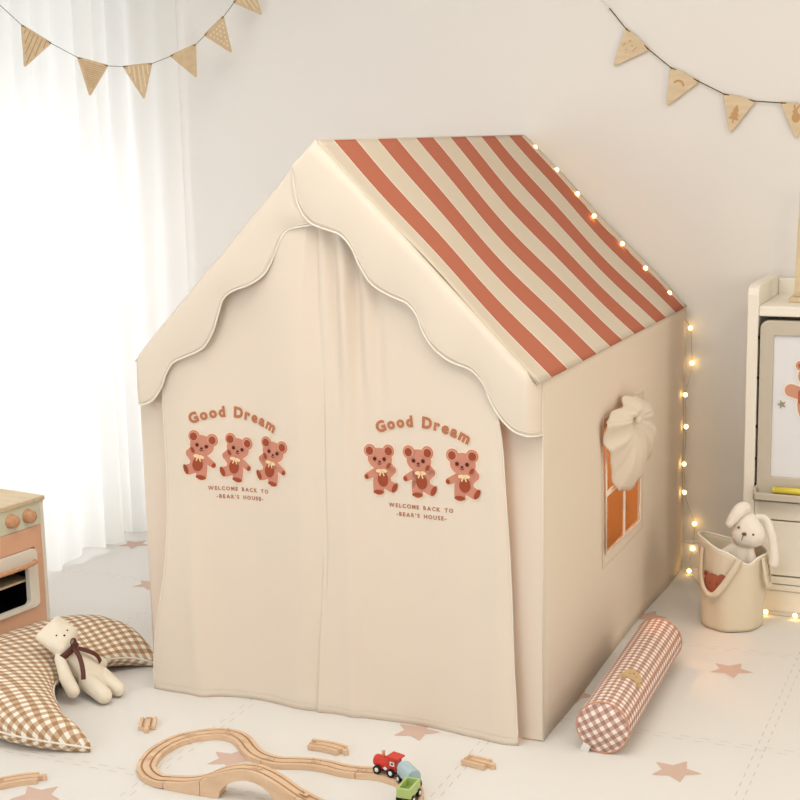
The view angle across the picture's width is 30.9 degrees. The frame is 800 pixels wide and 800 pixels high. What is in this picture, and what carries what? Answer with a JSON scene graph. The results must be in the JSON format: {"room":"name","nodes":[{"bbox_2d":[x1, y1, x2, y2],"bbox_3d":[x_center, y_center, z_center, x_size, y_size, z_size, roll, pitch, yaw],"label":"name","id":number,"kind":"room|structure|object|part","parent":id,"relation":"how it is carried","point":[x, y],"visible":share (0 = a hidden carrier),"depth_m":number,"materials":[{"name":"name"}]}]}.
{"room":"children's room","nodes":[
{"label":"children's room","id":0,"kind":"room"},
{"bbox_2d":[0,531,799,799],"bbox_3d":[-0.098,1.035,1.819,4.450,0.051,5.905,3,11,23],"label":"floor","id":1,"kind":"structure","parent":0,"point":[723,722],"depth_m":3.23,"materials":[{"name":"plastic"}]},
{"bbox_2d":[0,771,46,789],"bbox_3d":[-0.794,0.796,3.036,0.106,0.012,0.042,-5,11,-19],"label":"track","id":2,"kind":"object","parent":1,"relation":"on","point":[29,778],"visible":1,"depth_m":3.03,"materials":[{"name":"brown wood"}]},
{"bbox_2d":[0,489,49,634],"bbox_3d":[-1.150,0.468,3.846,0.258,0.382,0.412,5,12,31],"label":"toy kitchen","id":3,"kind":"object","parent":1,"relation":"on","point":[24,590],"visible":0.96,"depth_m":3.91,"materials":[{"name":"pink wood"}]},
{"bbox_3d":[-1.024,0.323,3.838,0.021,0.038,0.038,5,12,31],"label":"knob","id":4,"kind":"part","parent":3,"relation":"part of","materials":[{"name":"brown wood"}]},
{"bbox_3d":[-1.080,0.335,3.779,0.012,0.064,0.376,5,12,31],"label":"control panel","id":5,"kind":"part","parent":3,"relation":"part of","materials":[{"name":"beige"}]},
{"bbox_2d":[0,489,44,512],"bbox_3d":[-1.168,0.290,3.822,0.225,0.014,0.412,5,12,31],"label":"countertop","id":6,"kind":"structure","parent":3,"relation":"on","point":[9,499],"depth_m":3.90,"materials":[{"name":"brown wood"}]},
{"bbox_3d":[-0.993,0.312,3.890,0.021,0.038,0.038,5,12,31],"label":"knob","id":7,"kind":"part","parent":3,"relation":"part of","materials":[{"name":"brown wood"}]},
{"bbox_3d":[-1.063,0.444,4.021,0.217,0.364,0.012,5,12,31],"label":"panel","id":8,"kind":"part","parent":3,"relation":"part of","materials":[{"name":"beige wood"}]},
{"bbox_2d":[0,615,153,751],"bbox_3d":[-0.875,0.662,3.540,0.475,0.099,0.734,0,10,7],"label":"pillow","id":9,"kind":"object","parent":1,"relation":"on","point":[31,714],"visible":0.87,"depth_m":3.44,"materials":[{"name":"beige fabric"}]},
{"bbox_2d":[36,616,124,703],"bbox_3d":[-0.771,0.628,3.508,0.223,0.168,0.170,3,11,23],"label":"doll","id":10,"kind":"object","parent":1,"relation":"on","point":[73,661],"visible":1,"depth_m":3.48,"materials":[{"name":"beige fabric"}]},
{"bbox_2d":[138,716,156,733],"bbox_3d":[-0.577,0.742,3.308,0.038,0.012,0.070,-2,10,-4],"label":"track","id":11,"kind":"object","parent":1,"relation":"on","point":[146,724],"visible":1,"depth_m":3.30,"materials":[{"name":"brown wood"}]},
{"bbox_2d":[136,756,172,787],"bbox_3d":[-0.523,0.785,3.055,0.056,0.015,0.148,-7,12,-29],"label":"track","id":12,"kind":"object","parent":1,"relation":"on","point":[147,772],"visible":0.99,"depth_m":3.04,"materials":[{"name":"brown wood"}]},
{"bbox_2d":[139,733,194,763],"bbox_3d":[-0.512,0.764,3.178,0.057,0.012,0.164,3,11,23],"label":"track","id":13,"kind":"object","parent":1,"relation":"on","point":[164,747],"visible":1,"depth_m":3.18,"materials":[{"name":"brown wood"}]},
{"bbox_2d":[163,773,207,795],"bbox_3d":[-0.432,0.787,2.985,0.106,0.033,0.041,3,11,23],"label":"track","id":14,"kind":"object","parent":1,"relation":"on","point":[186,784],"visible":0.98,"depth_m":2.98,"materials":[{"name":"brown wood"}]},
{"bbox_2d":[183,728,234,743],"bbox_3d":[-0.428,0.750,3.245,0.114,0.012,0.047,-3,11,-11],"label":"track","id":15,"kind":"object","parent":1,"relation":"on","point":[210,733],"visible":1,"depth_m":3.24,"materials":[{"name":"brown wood"}]},
{"bbox_2d":[199,763,262,797],"bbox_3d":[-0.339,0.774,2.950,0.132,0.067,0.042,2,11,18],"label":"track","id":16,"kind":"object","parent":1,"relation":"on","point":[214,783],"visible":0.99,"depth_m":2.94,"materials":[{"name":"brown wood"}]},
{"bbox_2d":[222,729,251,744],"bbox_3d":[-0.359,0.753,3.224,0.077,0.012,0.058,3,11,23],"label":"track","id":17,"kind":"object","parent":1,"relation":"on","point":[239,735],"visible":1,"depth_m":3.22,"materials":[{"name":"brown wood"}]},
{"bbox_2d":[235,738,274,763],"bbox_3d":[-0.315,0.766,3.146,0.048,0.012,0.136,-7,12,-30],"label":"track","id":18,"kind":"object","parent":1,"relation":"on","point":[251,751],"visible":0.99,"depth_m":3.14,"materials":[{"name":"brown wood"}]},
{"bbox_2d":[248,764,308,799],"bbox_3d":[-0.239,0.781,2.903,0.133,0.066,0.042,5,12,30],"label":"track","id":19,"kind":"object","parent":1,"relation":"on","point":[279,786],"visible":1,"depth_m":2.90,"materials":[{"name":"brown wood"}]},
{"bbox_2d":[261,754,320,769],"bbox_3d":[-0.231,0.774,3.091,0.127,0.012,0.046,1,11,13],"label":"track","id":20,"kind":"object","parent":1,"relation":"on","point":[280,762],"visible":0.99,"depth_m":3.08,"materials":[{"name":"brown wood"}]},
{"bbox_2d":[295,790,324,799],"bbox_3d":[-0.126,0.804,2.853,0.160,0.035,0.044,3,11,23],"label":"track","id":21,"kind":"object","parent":1,"relation":"on","point":[310,796],"visible":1,"depth_m":2.88,"materials":[{"name":"brown wood"}]},
{"bbox_2d":[307,739,348,755],"bbox_3d":[-0.154,0.759,3.166,0.103,0.012,0.043,4,12,27],"label":"track","id":22,"kind":"object","parent":1,"relation":"on","point":[326,746],"visible":1,"depth_m":3.16,"materials":[{"name":"brown wood"}]},
{"bbox_2d":[308,758,366,778],"bbox_3d":[-0.130,0.778,3.057,0.132,0.012,0.047,3,11,23],"label":"track","id":23,"kind":"object","parent":1,"relation":"on","point":[335,768],"visible":1,"depth_m":3.05,"materials":[{"name":"brown wood"}]},
{"bbox_2d":[355,766,396,785],"bbox_3d":[-0.034,0.784,3.017,0.124,0.012,0.050,3,11,23],"label":"track","id":24,"kind":"object","parent":1,"relation":"on","point":[369,774],"visible":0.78,"depth_m":3.02,"materials":[{"name":"brown wood"}]},
{"bbox_2d":[373,750,404,777],"bbox_3d":[-0.024,0.754,3.013,0.064,0.048,0.037,6,12,33],"label":"locomotive","id":25,"kind":"object","parent":24,"relation":"on","point":[389,763],"visible":0.84,"depth_m":3.00,"materials":[{"name":"red wood"}]},
{"bbox_2d":[394,780,423,799],"bbox_3d":[0.022,0.797,2.939,0.051,0.012,0.134,-3,10,-10],"label":"track","id":26,"kind":"object","parent":1,"relation":"on","point":[396,784],"visible":0.25,"depth_m":2.92,"materials":[{"name":"brown wood"}]},
{"bbox_2d":[396,776,420,799],"bbox_3d":[0.017,0.782,2.896,0.038,0.034,0.066,3,11,21],"label":"wagon","id":27,"kind":"object","parent":26,"relation":"on","point":[410,786],"visible":1,"depth_m":2.88,"materials":[{"name":"green"}]},
{"bbox_2d":[396,761,421,785],"bbox_3d":[0.018,0.766,2.960,0.038,0.042,0.066,-6,11,-24],"label":"wagon","id":28,"kind":"object","parent":26,"relation":"on","point":[404,768],"visible":0.69,"depth_m":2.95,"materials":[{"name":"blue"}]},
{"bbox_2d":[135,135,686,745],"bbox_3d":[0.131,-0.034,3.857,1.064,1.314,1.426,3,11,23],"label":"tent","id":29,"kind":"object","parent":1,"relation":"on","point":[413,438],"visible":1,"depth_m":3.29,"materials":[{"name":"beige fabric"}]},
{"bbox_2d":[183,429,218,481],"bbox_3d":[-0.466,0.130,3.390,0.096,0.126,0.005,2,11,17],"label":"print","id":30,"kind":"object","parent":29,"relation":"attached to","point":[200,446],"depth_m":3.39,"materials":[{"name":"brown"}]},
{"bbox_2d":[220,431,253,483],"bbox_3d":[-0.379,0.135,3.361,0.094,0.124,0.004,3,11,23],"label":"print","id":31,"kind":"object","parent":29,"relation":"on","point":[236,447],"depth_m":3.36,"materials":[{"name":"brown"}]},
{"bbox_2d":[154,225,327,710],"bbox_3d":[-0.384,0.105,3.346,0.490,1.242,0.031,3,11,21],"label":"door curtain","id":32,"kind":"object","parent":29,"relation":"hanging from","point":[241,362],"depth_m":3.36,"materials":[{"name":"beige fabric"}]},
{"bbox_2d":[256,435,288,487],"bbox_3d":[-0.293,0.142,3.314,0.095,0.124,0.003,5,12,32],"label":"print","id":33,"kind":"object","parent":29,"relation":"attached to","point":[272,451],"depth_m":3.31,"materials":[{"name":"brown"}]},
{"bbox_3d":[-0.157,0.082,3.268,1.000,1.303,0.003,3,11,23],"label":"frame","id":34,"kind":"part","parent":29,"relation":"part of","materials":[{"name":"beige fabric"}]},
{"bbox_2d":[362,442,397,495],"bbox_3d":[-0.044,0.155,3.215,0.087,0.124,0.004,4,11,25],"label":"print","id":35,"kind":"object","parent":29,"relation":"attached to","point":[379,459],"depth_m":3.22,"materials":[{"name":"brown"}]},
{"bbox_2d":[317,228,517,745],"bbox_3d":[0.026,0.128,3.172,0.496,1.242,0.035,4,11,25],"label":"door curtain","id":36,"kind":"object","parent":29,"relation":"hanging from","point":[417,386],"depth_m":3.18,"materials":[{"name":"beige fabric"}]},
{"bbox_2d":[401,444,437,498],"bbox_3d":[0.042,0.157,3.169,0.089,0.126,0.004,5,12,30],"label":"print","id":37,"kind":"object","parent":29,"relation":"on","point":[419,462],"depth_m":3.17,"materials":[{"name":"brown"}]},
{"bbox_2d":[445,447,480,502],"bbox_3d":[0.134,0.162,3.120,0.085,0.123,0.004,4,11,25],"label":"print","id":38,"kind":"object","parent":29,"relation":"attached to","point":[462,464],"depth_m":3.12,"materials":[{"name":"brown"}]},
{"bbox_3d":[0.335,-0.418,3.702,0.502,0.508,1.407,3,11,23],"label":"roof panel","id":39,"kind":"part","parent":29,"relation":"part of","materials":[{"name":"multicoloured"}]},
{"bbox_2d":[570,186,635,259],"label":"string light","id":40,"kind":"object","parent":29,"relation":"attached to","point":[577,193],"depth_m":4.27,"materials":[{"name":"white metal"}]},
{"bbox_2d":[687,538,699,584],"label":"string light","id":41,"kind":"object","parent":29,"relation":"attached to","point":[692,548],"depth_m":4.39,"materials":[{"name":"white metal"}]},
{"bbox_2d":[461,754,495,770],"bbox_3d":[0.170,0.770,3.072,0.074,0.012,0.038,6,12,33],"label":"track","id":42,"kind":"object","parent":1,"relation":"on","point":[473,761],"visible":1,"depth_m":3.07,"materials":[{"name":"brown wood"}]},
{"bbox_2d":[576,617,681,753],"bbox_3d":[0.543,0.654,3.376,0.119,0.123,0.601,3,11,22],"label":"bolster pillow","id":43,"kind":"object","parent":1,"relation":"on","point":[607,720],"visible":1,"depth_m":3.22,"materials":[{"name":"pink fabric"}]},
{"bbox_3d":[0.433,0.705,3.107,0.113,0.113,0.011,3,11,22],"label":"panel","id":44,"kind":"part","parent":43,"relation":"part of","materials":[{"name":"fabric"}]},
{"bbox_2d":[698,531,771,631],"bbox_3d":[0.899,0.481,3.899,0.197,0.249,0.196,3,11,23],"label":"storage basket","id":45,"kind":"object","parent":1,"relation":"on","point":[732,590],"visible":0.91,"depth_m":3.84,"materials":[{"name":"beige fabric"}]},
{"bbox_3d":[0.841,0.461,3.830,0.124,0.132,0.031,6,13,35],"label":"handle","id":46,"kind":"part","parent":45,"relation":"part of","materials":[{"name":"beige fabric"}]},
{"bbox_2d":[721,502,778,567],"bbox_3d":[0.921,0.401,3.856,0.095,0.264,0.157,-11,14,-43],"label":"plush bunny","id":47,"kind":"object","parent":45,"relation":"in","point":[748,532],"visible":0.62,"depth_m":3.83,"materials":[{"name":"white fabric"}]},
{"bbox_3d":[0.981,0.456,3.869,0.026,0.093,0.096,3,11,23],"label":"handle","id":48,"kind":"part","parent":45,"relation":"part of","materials":[{"name":"beige fabric"}]},
{"bbox_2d":[743,274,799,612],"bbox_3d":[1.367,0.134,3.939,0.800,0.905,0.368,3,11,23],"label":"shelf","id":49,"kind":"object","parent":1,"relation":"on","point":[772,432],"visible":0.81,"depth_m":3.93,"materials":[{"name":"white wood"}]},
{"bbox_3d":[1.021,0.110,4.108,0.030,0.905,0.330,3,11,23],"label":"panel","id":50,"kind":"part","parent":49,"relation":"part of","materials":[{"name":"white"}]},
{"bbox_2d":[753,485,799,502],"bbox_3d":[1.304,0.264,3.812,0.736,0.047,0.044,3,11,23],"label":"tray","id":51,"kind":"object","parent":49,"relation":"on","point":[761,493],"depth_m":3.93,"materials":[{"name":"beige wood"}]},
{"bbox_3d":[1.376,0.294,3.982,0.740,0.050,0.309,3,11,23],"label":"shelf","id":52,"kind":"part","parent":49,"relation":"part of","materials":[{"name":"white wood"}]},
{"bbox_3d":[1.364,-0.246,3.882,0.740,0.028,0.311,3,11,23],"label":"shelf","id":53,"kind":"part","parent":49,"relation":"part of","materials":[{"name":"white"}]},
{"bbox_3d":[1.322,0.423,3.873,0.734,0.154,0.018,3,11,23],"label":"drawer","id":54,"kind":"part","parent":49,"relation":"part of","materials":[{"name":"white wood"}]},
{"bbox_2d":[778,400,784,407],"bbox_3d":[1.029,0.012,3.907,0.021,0.022,0.003,3,11,23],"label":"magnet","id":55,"kind":"object","parent":49,"relation":"attached to","point":[781,404],"visible":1,"depth_m":3.90,"materials":[{"name":"beige"}]},
{"bbox_3d":[1.380,0.508,4.020,0.740,0.016,0.311,3,11,23],"label":"shelf","id":56,"kind":"part","parent":49,"relation":"part of","materials":[{"name":"white wood"}]},
{"bbox_3d":[1.324,0.512,3.889,0.740,0.020,0.022,3,11,23],"label":"rail","id":57,"kind":"part","parent":49,"relation":"part of","materials":[{"name":"white wood"}]},
{"bbox_3d":[1.310,0.032,3.794,0.668,0.400,0.008,3,11,23],"label":"white panel","id":58,"kind":"part","parent":49,"relation":"part of","materials":[{"name":"white"}]},
{"bbox_2d":[772,487,799,494],"bbox_3d":[1.077,0.247,3.908,0.142,0.017,0.017,3,11,23],"label":"marker pen","id":59,"kind":"object","parent":49,"relation":"on","point":[780,490],"visible":1,"depth_m":3.92,"materials":[{"name":"yellow plastic"}]},
{"bbox_3d":[1.429,-0.296,4.026,0.740,0.073,0.015,3,11,23],"label":"rail","id":60,"kind":"part","parent":49,"relation":"part of","materials":[{"name":"white"}]},
{"bbox_3d":[1.438,0.135,4.105,0.740,0.800,0.012,3,11,23],"label":"panel","id":61,"kind":"part","parent":49,"relation":"part of","materials":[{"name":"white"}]},
{"bbox_2d":[783,359,799,418],"bbox_3d":[1.100,-0.018,3.869,0.152,0.181,0.005,3,11,23],"label":"magnet","id":62,"kind":"object","parent":49,"relation":"attached to","point":[791,390],"visible":1,"depth_m":3.89,"materials":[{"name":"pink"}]},
{"bbox_2d":[789,201,799,302],"bbox_3d":[1.147,-0.444,3.913,0.170,0.360,0.070,3,11,23],"label":"wooden stand","id":63,"kind":"object","parent":49,"relation":"on","point":[795,298],"visible":1,"depth_m":3.94,"materials":[{"name":"brown wood"}]},
{"bbox_2d":[778,613,799,618],"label":"string light","id":64,"kind":"object","parent":1,"relation":"attached to","point":[795,615],"depth_m":3.94,"materials":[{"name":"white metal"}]},
{"bbox_2d":[175,0,799,539],"bbox_3d":[1.025,-0.817,4.189,4.450,2.700,0.100,3,11,23],"label":"wall","id":65,"kind":"structure","parent":0,"point":[713,210],"depth_m":4.35,"materials":[{"name":"white paint"}]},
{"bbox_2d":[0,0,261,98],"bbox_3d":[-0.811,-1.138,4.353,1.054,0.455,0.010,-10,13,-39],"label":"garland","id":66,"kind":"object","parent":65,"relation":"attached to","point":[33,44],"visible":1,"depth_m":4.39,"materials":[{"name":"brown wood"}]},
{"bbox_3d":[-0.812,-1.184,4.345,1.054,0.362,0.010,-9,13,-38],"label":"cord","id":67,"kind":"part","parent":66,"relation":"part of","materials":[{"name":"grey fabric"}]},
{"bbox_2d":[683,361,693,396],"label":"string light","id":68,"kind":"object","parent":65,"relation":"attached to","point":[692,362],"depth_m":4.31,"materials":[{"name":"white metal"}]},
{"bbox_2d":[685,319,692,351],"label":"string light","id":69,"kind":"object","parent":65,"relation":"attached to","point":[690,327],"depth_m":4.30,"materials":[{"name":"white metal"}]},
{"bbox_2d":[682,490,696,533],"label":"string light","id":70,"kind":"object","parent":65,"relation":"attached to","point":[684,492],"depth_m":4.38,"materials":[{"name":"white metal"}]},
{"bbox_2d":[682,539,698,568],"bbox_3d":[1.029,0.479,4.372,4.250,0.085,0.014,3,11,23],"label":"baseboard","id":71,"kind":"structure","parent":65,"relation":"attached to","point":[686,553],"depth_m":4.43,"materials":[{"name":"white paint"}]},
{"bbox_3d":[0.599,-1.163,4.250,0.035,0.041,0.013,3,11,23],"label":"wall hook","id":72,"kind":"object","parent":65,"relation":"attached to","visible":0},
{"bbox_2d":[609,8,799,137],"bbox_3d":[1.048,-0.935,4.090,0.945,0.385,0.010,3,11,23],"label":"garland","id":73,"kind":"object","parent":72,"relation":"hanging from","point":[736,107],"visible":1,"depth_m":4.18,"materials":[{"name":"brown wood"}]},
{"bbox_3d":[1.047,-0.977,4.082,0.945,0.300,0.010,3,11,23],"label":"cord","id":74,"kind":"part","parent":73,"relation":"part of","materials":[{"name":"grey fabric"}]},
{"bbox_3d":[-1.289,-1.875,3.669,0.021,0.021,2.300,3,11,23],"label":"curtain rod","id":75,"kind":"object","parent":65,"relation":"attached to","visible":0},
{"bbox_2d":[0,0,188,570],"bbox_3d":[-1.032,-0.724,4.465,0.130,2.500,1.058,4,12,27],"label":"sheer curtain","id":76,"kind":"object","parent":75,"relation":"hanging from","point":[94,261],"visible":0.8,"depth_m":4.59,"materials":[{"name":"white fabric"}]}
]}

